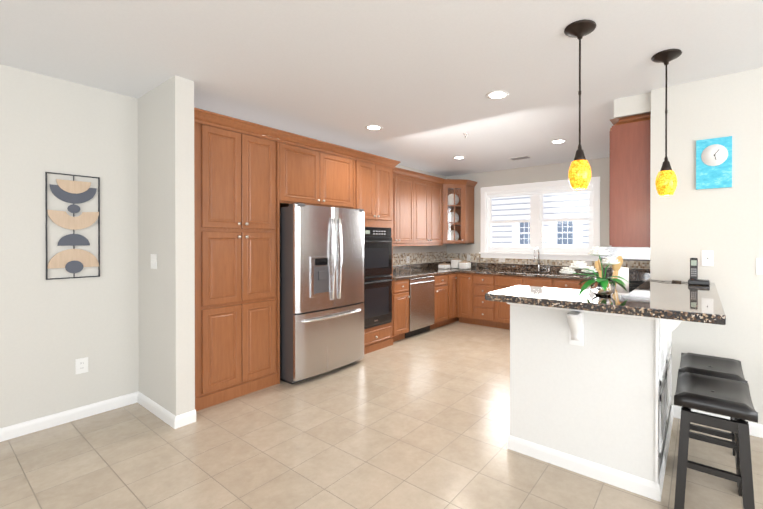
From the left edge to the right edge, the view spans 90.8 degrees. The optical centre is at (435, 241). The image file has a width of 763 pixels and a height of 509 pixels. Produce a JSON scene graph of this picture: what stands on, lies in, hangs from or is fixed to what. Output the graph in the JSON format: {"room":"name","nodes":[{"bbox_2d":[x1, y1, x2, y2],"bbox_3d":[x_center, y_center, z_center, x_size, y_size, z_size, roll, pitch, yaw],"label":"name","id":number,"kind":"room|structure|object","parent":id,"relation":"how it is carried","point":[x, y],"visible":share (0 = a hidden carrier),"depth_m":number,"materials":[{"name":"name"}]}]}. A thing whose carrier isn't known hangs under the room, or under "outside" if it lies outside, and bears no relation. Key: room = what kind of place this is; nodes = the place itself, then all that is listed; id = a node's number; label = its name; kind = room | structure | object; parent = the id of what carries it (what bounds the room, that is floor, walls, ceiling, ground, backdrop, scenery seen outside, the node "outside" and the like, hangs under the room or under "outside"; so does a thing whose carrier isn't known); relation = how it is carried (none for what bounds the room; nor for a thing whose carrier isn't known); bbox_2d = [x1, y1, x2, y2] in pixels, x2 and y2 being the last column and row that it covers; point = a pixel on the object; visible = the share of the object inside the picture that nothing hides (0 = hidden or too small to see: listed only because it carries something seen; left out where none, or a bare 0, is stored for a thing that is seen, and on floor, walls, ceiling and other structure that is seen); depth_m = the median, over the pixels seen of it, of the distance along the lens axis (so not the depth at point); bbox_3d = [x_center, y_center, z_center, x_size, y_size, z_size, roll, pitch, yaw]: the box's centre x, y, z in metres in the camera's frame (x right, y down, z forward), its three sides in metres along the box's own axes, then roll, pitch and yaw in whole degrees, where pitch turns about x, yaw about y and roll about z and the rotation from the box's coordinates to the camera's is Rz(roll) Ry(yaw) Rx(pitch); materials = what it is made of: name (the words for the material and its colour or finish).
{"room":"kitchen","nodes":[
{"label":"kitchen","id":0,"kind":"room"},
{"bbox_2d":[138,76,194,415],"bbox_3d":[-2.260,0.075,3.105,0.800,2.670,0.130,0,0,35],"label":"wall","id":1,"kind":"structure","parent":0,"point":[166,309],"depth_m":2.92,"materials":[{"name":"paint"}]},
{"bbox_2d":[151,254,156,268],"bbox_3d":[-2.326,0.160,3.064,0.116,0.120,0.013,0,0,35],"label":"light switch","id":2,"kind":"object","parent":1,"relation":"attached to","point":[153,261],"visible":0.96,"depth_m":3.05,"materials":[{"name":"white plastic"}]},
{"bbox_2d":[136,391,183,428],"bbox_3d":[-2.278,1.364,3.048,0.782,0.092,0.033,0,0,35],"label":"baseboard","id":3,"kind":"structure","parent":1,"relation":"attached to","point":[175,422],"depth_m":2.97,"materials":[{"name":"white wood"}]},
{"bbox_2d":[0,64,446,427],"bbox_3d":[-2.884,0.075,3.021,0.120,2.670,10.770,0,0,35],"label":"wall","id":4,"kind":"structure","parent":0,"point":[51,331],"depth_m":2.90,"materials":[{"name":"paint"}]},
{"bbox_2d":[0,392,135,441],"bbox_3d":[-4.254,1.372,0.981,0.013,0.092,5.649,0,0,35],"label":"baseboard","id":5,"kind":"structure","parent":4,"relation":"attached to","point":[20,429],"depth_m":2.90,"materials":[{"name":"white wood"}]},
{"bbox_2d":[45,172,99,279],"bbox_3d":[-2.852,-0.122,2.936,0.021,0.815,0.310,0,0,35],"label":"wall art","id":6,"kind":"object","parent":4,"relation":"attached to","point":[73,260],"visible":0.96,"depth_m":2.93,"materials":[{"name":"black metal"}]},
{"bbox_2d":[75,357,87,373],"bbox_3d":[-2.834,0.990,2.983,0.008,0.120,0.075,0,0,35],"label":"outlet","id":7,"kind":"object","parent":4,"relation":"attached to","point":[81,365],"visible":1,"depth_m":2.98,"materials":[{"name":"white plastic"}]},
{"bbox_2d":[282,135,357,208],"bbox_3d":[-1.516,-0.715,4.267,0.661,0.640,0.966,0,0,35],"label":"upper cabinet","id":8,"kind":"object","parent":4,"relation":"attached to","point":[312,174],"depth_m":4.07,"materials":[{"name":"brown wood"}]},
{"bbox_2d":[394,171,413,245],"bbox_3d":[-0.718,-0.503,5.680,0.326,1.075,0.817,0,0,35],"label":"upper cabinet","id":9,"kind":"object","parent":4,"relation":"attached to","point":[403,183],"depth_m":5.72,"materials":[{"name":"brown wood"}]},
{"bbox_2d":[393,251,446,265],"bbox_3d":[-0.441,0.284,6.349,0.008,0.194,2.216,0,0,35],"label":"tile backsplash","id":10,"kind":"structure","parent":4,"relation":"attached to","point":[418,258],"depth_m":6.58,"materials":[{"name":"beige tile"}]},
{"bbox_2d":[414,175,445,245],"bbox_3d":[-0.222,-0.505,6.356,0.352,1.075,0.860,0,0,35],"label":"upper cabinet","id":11,"kind":"object","parent":4,"relation":"attached to","point":[429,194],"depth_m":6.26,"materials":[{"name":"brown wood"}]},
{"bbox_2d":[0,321,762,508],"bbox_3d":[0.174,1.469,0.855,7.620,0.100,10.770,0,0,35],"label":"floor","id":12,"kind":"structure","parent":0,"point":[420,421],"depth_m":2.49,"materials":[{"name":"tile"}]},
{"bbox_2d":[194,115,281,410],"bbox_3d":[-2.030,0.188,3.545,0.661,2.440,0.812,0,0,35],"label":"tall cabinet","id":13,"kind":"object","parent":12,"relation":"on","point":[251,179],"depth_m":3.35,"materials":[{"name":"brown wood"}]},
{"bbox_2d":[280,203,363,383],"bbox_3d":[-1.381,0.512,4.181,0.889,1.787,0.910,0,0,35],"label":"refrigerator","id":14,"kind":"object","parent":12,"relation":"on","point":[321,289],"visible":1,"depth_m":3.80,"materials":[{"name":"grey metal"}]},
{"bbox_2d":[358,155,393,353],"bbox_3d":[-1.040,0.183,4.968,0.628,2.440,0.722,0,0,35],"label":"tall cabinet","id":15,"kind":"object","parent":12,"relation":"on","point":[375,177],"depth_m":4.83,"materials":[{"name":"brown wood"}]},
{"bbox_2d":[364,227,392,328],"bbox_3d":[-0.779,0.451,4.796,0.134,1.275,0.606,0,0,35],"label":"double wall oven","id":16,"kind":"object","parent":15,"relation":"in","point":[378,276],"visible":0.6,"depth_m":4.81,"materials":[{"name":"black glass"}]},
{"bbox_2d":[393,263,457,279],"bbox_3d":[-0.356,0.454,5.904,0.660,0.138,1.588,0,0,35],"label":"countertop","id":17,"kind":"structure","parent":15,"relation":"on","point":[401,272],"depth_m":6.10,"materials":[{"name":"brown stone"}]},
{"bbox_2d":[394,279,409,341],"bbox_3d":[-0.719,0.964,5.395,0.661,0.875,0.342,0,0,35],"label":"base cabinet","id":18,"kind":"object","parent":12,"relation":"on","point":[401,296],"depth_m":5.22,"materials":[{"name":"brown wood"}]},
{"bbox_2d":[405,276,433,337],"bbox_3d":[-0.434,0.967,5.777,0.606,0.865,0.601,0,0,35],"label":"dishwasher","id":19,"kind":"object","parent":12,"relation":"on","point":[421,305],"visible":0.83,"depth_m":5.58,"materials":[{"name":"grey metal"}]},
{"bbox_2d":[430,273,449,329],"bbox_3d":[-0.149,0.960,6.197,0.661,0.875,0.403,0,0,35],"label":"base cabinet","id":20,"kind":"object","parent":12,"relation":"on","point":[441,282],"depth_m":6.05,"materials":[{"name":"brown wood"}]},
{"bbox_2d":[450,272,457,322],"bbox_3d":[0.034,0.959,6.456,0.661,0.875,0.232,0,0,35],"label":"base cabinet","id":21,"kind":"object","parent":12,"relation":"on","point":[453,276],"depth_m":6.33,"materials":[{"name":"brown wood"}]},
{"bbox_2d":[458,272,473,323],"bbox_3d":[0.661,0.959,6.575,0.328,0.875,0.631,0,0,35],"label":"base cabinet","id":22,"kind":"object","parent":12,"relation":"on","point":[465,281],"depth_m":6.31,"materials":[{"name":"brown wood"}]},
{"bbox_2d":[474,273,517,327],"bbox_3d":[0.999,0.960,6.335,0.502,0.875,0.631,0,0,35],"label":"base cabinet","id":23,"kind":"object","parent":12,"relation":"on","point":[486,313],"depth_m":6.07,"materials":[{"name":"brown wood"}]},
{"bbox_2d":[433,261,649,278],"bbox_3d":[1.534,0.543,5.944,3.697,0.319,0.648,0,0,35],"label":"countertop","id":24,"kind":"structure","parent":23,"relation":"on","point":[479,268],"depth_m":6.12,"materials":[{"name":"brown stone"}]},
{"bbox_2d":[438,262,450,268],"bbox_3d":[0.152,0.420,6.674,0.170,0.121,0.170,0,0,35],"label":"canister","id":25,"kind":"object","parent":24,"relation":"on","point":[444,266],"visible":1,"depth_m":6.61,"materials":[{"name":"white ceramic"}]},
{"bbox_2d":[451,257,461,268],"bbox_3d":[0.372,0.379,6.812,0.150,0.201,0.150,0,0,35],"label":"canister","id":26,"kind":"object","parent":24,"relation":"on","point":[455,262],"visible":0.92,"depth_m":6.75,"materials":[{"name":"white ceramic"}]},
{"bbox_2d":[459,260,470,268],"bbox_3d":[0.517,0.400,6.636,0.170,0.161,0.170,0,0,35],"label":"canister","id":27,"kind":"object","parent":24,"relation":"on","point":[464,264],"visible":1,"depth_m":6.57,"materials":[{"name":"white ceramic"}]},
{"bbox_2d":[533,248,543,270],"bbox_3d":[1.664,0.286,6.041,0.113,0.392,0.244,0,0,35],"label":"faucet","id":28,"kind":"object","parent":24,"relation":"on","point":[539,266],"visible":1,"depth_m":6.12,"materials":[{"name":"silver metal"}]},
{"bbox_2d":[502,283,545,329],"bbox_3d":[1.506,1.056,5.976,0.740,0.685,0.631,0,0,35],"label":"base cabinet","id":29,"kind":"object","parent":12,"relation":"on","point":[505,307],"depth_m":5.86,"materials":[{"name":"brown wood"}]},
{"bbox_2d":[546,278,581,289],"bbox_3d":[2.011,0.963,5.616,0.500,0.875,0.631,0,0,35],"label":"base cabinet","id":30,"kind":"object","parent":12,"relation":"on","point":[550,282],"depth_m":5.36,"materials":[{"name":"brown wood"}]},
{"bbox_2d":[678,353,747,485],"bbox_3d":[1.763,1.093,2.392,0.330,0.638,0.430,0,0,35],"label":"bar stool","id":31,"kind":"object","parent":12,"relation":"on","point":[720,367],"visible":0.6,"depth_m":2.34,"materials":[{"name":"black leather"}]},
{"bbox_2d":[674,372,757,508],"bbox_3d":[1.488,1.095,2.005,0.330,0.638,0.430,0,0,35],"label":"bar stool","id":32,"kind":"object","parent":12,"relation":"on","point":[721,396],"visible":1,"depth_m":1.90,"materials":[{"name":"black wood"}]},
{"bbox_2d":[0,0,762,176],"bbox_3d":[0.174,-1.301,0.844,7.620,0.100,10.770,0,0,35],"label":"ceiling","id":33,"kind":"structure","parent":0,"point":[417,80],"depth_m":2.58,"materials":[{"name":"paint"}]},
{"bbox_2d":[365,125,382,129],"bbox_3d":[-0.684,-1.261,4.109,0.200,0.005,0.200,0,0,35],"label":"recessed light","id":34,"kind":"object","parent":33,"relation":"in","point":[373,127],"visible":1,"depth_m":4.10,"materials":[{"name":"white"}]},
{"bbox_2d":[452,156,465,158],"bbox_3d":[0.347,-1.267,5.596,0.200,0.005,0.200,0,0,35],"label":"recessed light","id":35,"kind":"object","parent":33,"relation":"in","point":[458,157],"visible":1,"depth_m":5.58,"materials":[{"name":"white"}]},
{"bbox_2d":[486,90,508,98],"bbox_3d":[0.526,-1.258,3.188,0.200,0.005,0.200,0,0,35],"label":"recessed light","id":36,"kind":"object","parent":33,"relation":"in","point":[498,94],"visible":1,"depth_m":3.17,"materials":[{"name":"white"}]},
{"bbox_2d":[508,156,531,159],"bbox_3d":[1.269,-1.264,5.616,0.320,0.010,0.160,0,0,35],"label":"ceiling vent","id":37,"kind":"object","parent":33,"relation":"in","point":[520,157],"visible":1,"depth_m":5.61,"materials":[{"name":"white metal"}]},
{"bbox_2d":[550,139,566,143],"bbox_3d":[1.542,-1.263,4.687,0.200,0.005,0.200,0,0,35],"label":"recessed light","id":38,"kind":"object","parent":33,"relation":"in","point":[557,141],"visible":1,"depth_m":4.68,"materials":[{"name":"white"}]},
{"bbox_2d":[564,19,595,188],"bbox_3d":[0.846,-0.785,2.190,0.178,0.942,0.178,0,0,35],"label":"pendant light","id":39,"kind":"object","parent":33,"relation":"hanging from","point":[579,174],"visible":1,"depth_m":2.16,"materials":[{"name":"yellow glass"}]},
{"bbox_2d":[651,49,681,195],"bbox_3d":[1.552,-0.787,2.510,0.178,0.942,0.178,0,0,35],"label":"pendant light","id":40,"kind":"object","parent":33,"relation":"hanging from","point":[666,182],"visible":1,"depth_m":2.48,"materials":[{"name":"yellow glass"}]},
{"bbox_2d":[447,157,630,268],"bbox_3d":[1.765,0.063,6.250,3.960,2.670,0.120,0,0,35],"label":"wall","id":41,"kind":"structure","parent":0,"point":[600,167],"depth_m":6.30,"materials":[{"name":"paint"}]},
{"bbox_2d":[479,177,599,260],"bbox_3d":[1.681,-0.352,6.277,2.080,1.280,0.171,0,0,35],"label":"window","id":42,"kind":"structure","parent":41,"relation":"in","point":[536,220],"depth_m":6.26,"materials":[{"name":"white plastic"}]},
{"bbox_2d":[487,184,592,197],"bbox_3d":[1.676,-0.843,6.268,1.820,0.091,0.042,0,0,35],"label":"blind headrail","id":43,"kind":"object","parent":42,"relation":"attached to","point":[535,191],"visible":0.96,"depth_m":6.24,"materials":[{"name":"white plastic"}]},
{"bbox_2d":[447,253,649,268],"bbox_3d":[1.719,0.285,6.204,3.697,0.194,0.007,0,0,35],"label":"tile backsplash","id":44,"kind":"structure","parent":41,"relation":"attached to","point":[477,258],"depth_m":6.28,"materials":[{"name":"beige tile"}]},
{"bbox_2d":[584,261,591,265],"bbox_3d":[2.342,0.325,5.751,0.120,0.075,0.008,0,0,35],"label":"outlet","id":45,"kind":"object","parent":44,"relation":"attached to","point":[589,263],"visible":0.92,"depth_m":5.74,"materials":[{"name":"white plastic"}]},
{"bbox_2d":[510,305,629,473],"bbox_3d":[0.835,0.890,2.388,0.720,1.045,0.120,0,0,35],"label":"wall","id":46,"kind":"structure","parent":0,"point":[592,398],"depth_m":2.31,"materials":[{"name":"paint"}]},
{"bbox_2d":[507,303,652,319],"bbox_3d":[0.831,0.887,2.301,0.870,1.052,0.030,0,0,35],"label":"trim","id":47,"kind":"structure","parent":46,"relation":"attached to","point":[622,315],"depth_m":2.25,"materials":[{"name":"white"}]},
{"bbox_2d":[507,435,659,501],"bbox_3d":[0.848,1.367,2.299,0.874,0.092,0.013,0,0,35],"label":"baseboard","id":48,"kind":"structure","parent":46,"relation":"attached to","point":[622,480],"depth_m":2.24,"materials":[{"name":"white"}]},
{"bbox_2d":[580,270,649,289],"bbox_3d":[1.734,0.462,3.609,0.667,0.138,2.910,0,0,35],"label":"countertop","id":49,"kind":"structure","parent":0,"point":[633,275],"depth_m":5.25,"materials":[{"name":"brown stone"}]},
{"bbox_2d":[594,256,622,291],"bbox_3d":[1.234,0.298,2.680,0.210,0.395,0.253,0,0,35],"label":"utensil holder","id":50,"kind":"object","parent":49,"relation":"on","point":[615,267],"visible":0.42,"depth_m":2.67,"materials":[{"name":"wood"}]},
{"bbox_2d":[588,280,644,292],"bbox_3d":[1.961,0.463,3.929,0.510,0.055,0.760,0,0,35],"label":"gas cooktop","id":51,"kind":"object","parent":49,"relation":"in","point":[634,285],"visible":0.1,"depth_m":3.85,"materials":[{"name":"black metal"}]},
{"bbox_2d":[616,265,628,292],"bbox_3d":[1.480,0.329,2.983,0.140,0.330,0.140,0,0,35],"label":"paper towel roll","id":52,"kind":"object","parent":49,"relation":"on","point":[623,272],"visible":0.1,"depth_m":2.93,"materials":[{"name":"white paper"}]},
{"bbox_2d":[609,117,650,246],"bbox_3d":[1.933,-0.495,3.618,0.356,1.075,0.925,0,0,35],"label":"upper cabinet","id":53,"kind":"object","parent":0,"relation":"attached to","point":[629,183],"depth_m":3.23,"materials":[{"name":"brown wood"}]},
{"bbox_2d":[614,92,650,118],"bbox_3d":[2.403,-1.184,4.216,0.290,0.160,2.450,0,0,35],"label":"soffit","id":54,"kind":"structure","parent":0,"point":[633,105],"depth_m":3.21,"materials":[{"name":"paint"}]},
{"bbox_2d":[630,317,655,481],"bbox_3d":[1.504,0.889,2.570,0.120,1.045,1.190,0,0,35],"label":"wall","id":55,"kind":"structure","parent":0,"point":[642,331],"depth_m":2.09,"materials":[{"name":"paint"}]},
{"bbox_2d":[485,279,725,324],"bbox_3d":[1.215,0.334,2.563,1.165,0.043,1.528,0,0,35],"label":"countertop","id":56,"kind":"structure","parent":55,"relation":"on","point":[670,299],"depth_m":2.05,"materials":[{"name":"brown stone"}]},
{"bbox_2d":[559,247,628,296],"bbox_3d":[0.925,0.171,2.197,0.402,0.286,0.290,0,0,35],"label":"flower vase","id":57,"kind":"object","parent":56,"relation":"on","point":[603,287],"visible":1,"depth_m":2.15,"materials":[{"name":"clear glass"}]},
{"bbox_2d":[653,280,687,282],"bbox_3d":[1.806,0.304,2.886,0.258,0.012,0.104,0,0,35],"label":"phone cord","id":58,"kind":"object","parent":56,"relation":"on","point":[672,281],"visible":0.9,"depth_m":2.87,"materials":[{"name":"black plastic"}]},
{"bbox_2d":[688,258,709,285],"bbox_3d":[1.925,0.214,2.728,0.130,0.192,0.121,0,0,35],"label":"cordless phone","id":59,"kind":"object","parent":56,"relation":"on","point":[693,280],"visible":1,"depth_m":2.75,"materials":[{"name":"black plastic"}]},
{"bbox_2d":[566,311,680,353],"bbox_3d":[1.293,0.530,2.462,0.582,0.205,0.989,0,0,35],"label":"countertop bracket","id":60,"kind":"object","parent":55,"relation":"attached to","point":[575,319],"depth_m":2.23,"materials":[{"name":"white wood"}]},
{"bbox_2d":[653,318,671,488],"bbox_3d":[1.555,0.886,2.515,0.027,1.052,1.217,0,0,35],"label":"trim","id":61,"kind":"structure","parent":55,"relation":"attached to","point":[663,378],"depth_m":2.28,"materials":[{"name":"white wood"}]},
{"bbox_2d":[659,405,675,501],"bbox_3d":[1.553,1.366,2.504,0.012,0.092,1.163,0,0,35],"label":"baseboard","id":62,"kind":"structure","parent":55,"relation":"attached to","point":[673,408],"depth_m":2.42,"materials":[{"name":"white"}]},
{"bbox_2d":[650,67,762,424],"bbox_3d":[3.372,0.079,2.055,3.800,2.670,0.140,0,0,35],"label":"wall","id":63,"kind":"structure","parent":0,"point":[688,220],"depth_m":2.84,"materials":[{"name":"paint"}]},
{"bbox_2d":[702,250,713,265],"bbox_3d":[2.094,0.126,2.871,0.075,0.120,0.009,0,0,35],"label":"light switch","id":64,"kind":"object","parent":63,"relation":"attached to","point":[707,258],"visible":1,"depth_m":2.87,"materials":[{"name":"white plastic"}]},
{"bbox_2d":[696,136,731,189],"bbox_3d":[2.116,-0.599,2.839,0.220,0.380,0.029,0,0,35],"label":"clock","id":65,"kind":"object","parent":63,"relation":"attached to","point":[713,163],"visible":1,"depth_m":2.83,"materials":[{"name":"blue"}]},
{"bbox_2d":[756,258,762,274],"bbox_3d":[2.394,0.177,2.655,0.167,0.120,0.013,0,0,35],"label":"light switch","id":66,"kind":"object","parent":63,"relation":"attached to","point":[759,266],"visible":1,"depth_m":2.69,"materials":[{"name":"white plastic"}]},
{"bbox_2d":[676,406,762,437],"bbox_3d":[3.350,1.368,1.981,3.546,0.092,0.013,0,0,35],"label":"baseboard","id":67,"kind":"structure","parent":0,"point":[755,429],"depth_m":2.72,"materials":[{"name":"white"}]},
{"bbox_3d":[2.604,0.071,4.133,0.140,2.670,2.360,0,0,35],"label":"wall","id":68,"kind":"structure","parent":0,"visible":0},
{"bbox_2d":[599,246,649,260],"bbox_3d":[2.036,0.110,3.875,0.483,0.133,0.760,0,0,35],"label":"range hood","id":69,"kind":"object","parent":68,"relation":"attached to","point":[634,253],"visible":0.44,"depth_m":3.55,"materials":[{"name":"silver metal"}]},
{"label":"outside","id":70,"kind":"structure","parent":0,"visible":0},
{"bbox_2d":[491,191,588,247],"bbox_3d":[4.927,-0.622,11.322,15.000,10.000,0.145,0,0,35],"label":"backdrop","id":71,"kind":"structure","parent":70,"point":[549,240],"depth_m":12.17,"materials":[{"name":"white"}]}
]}

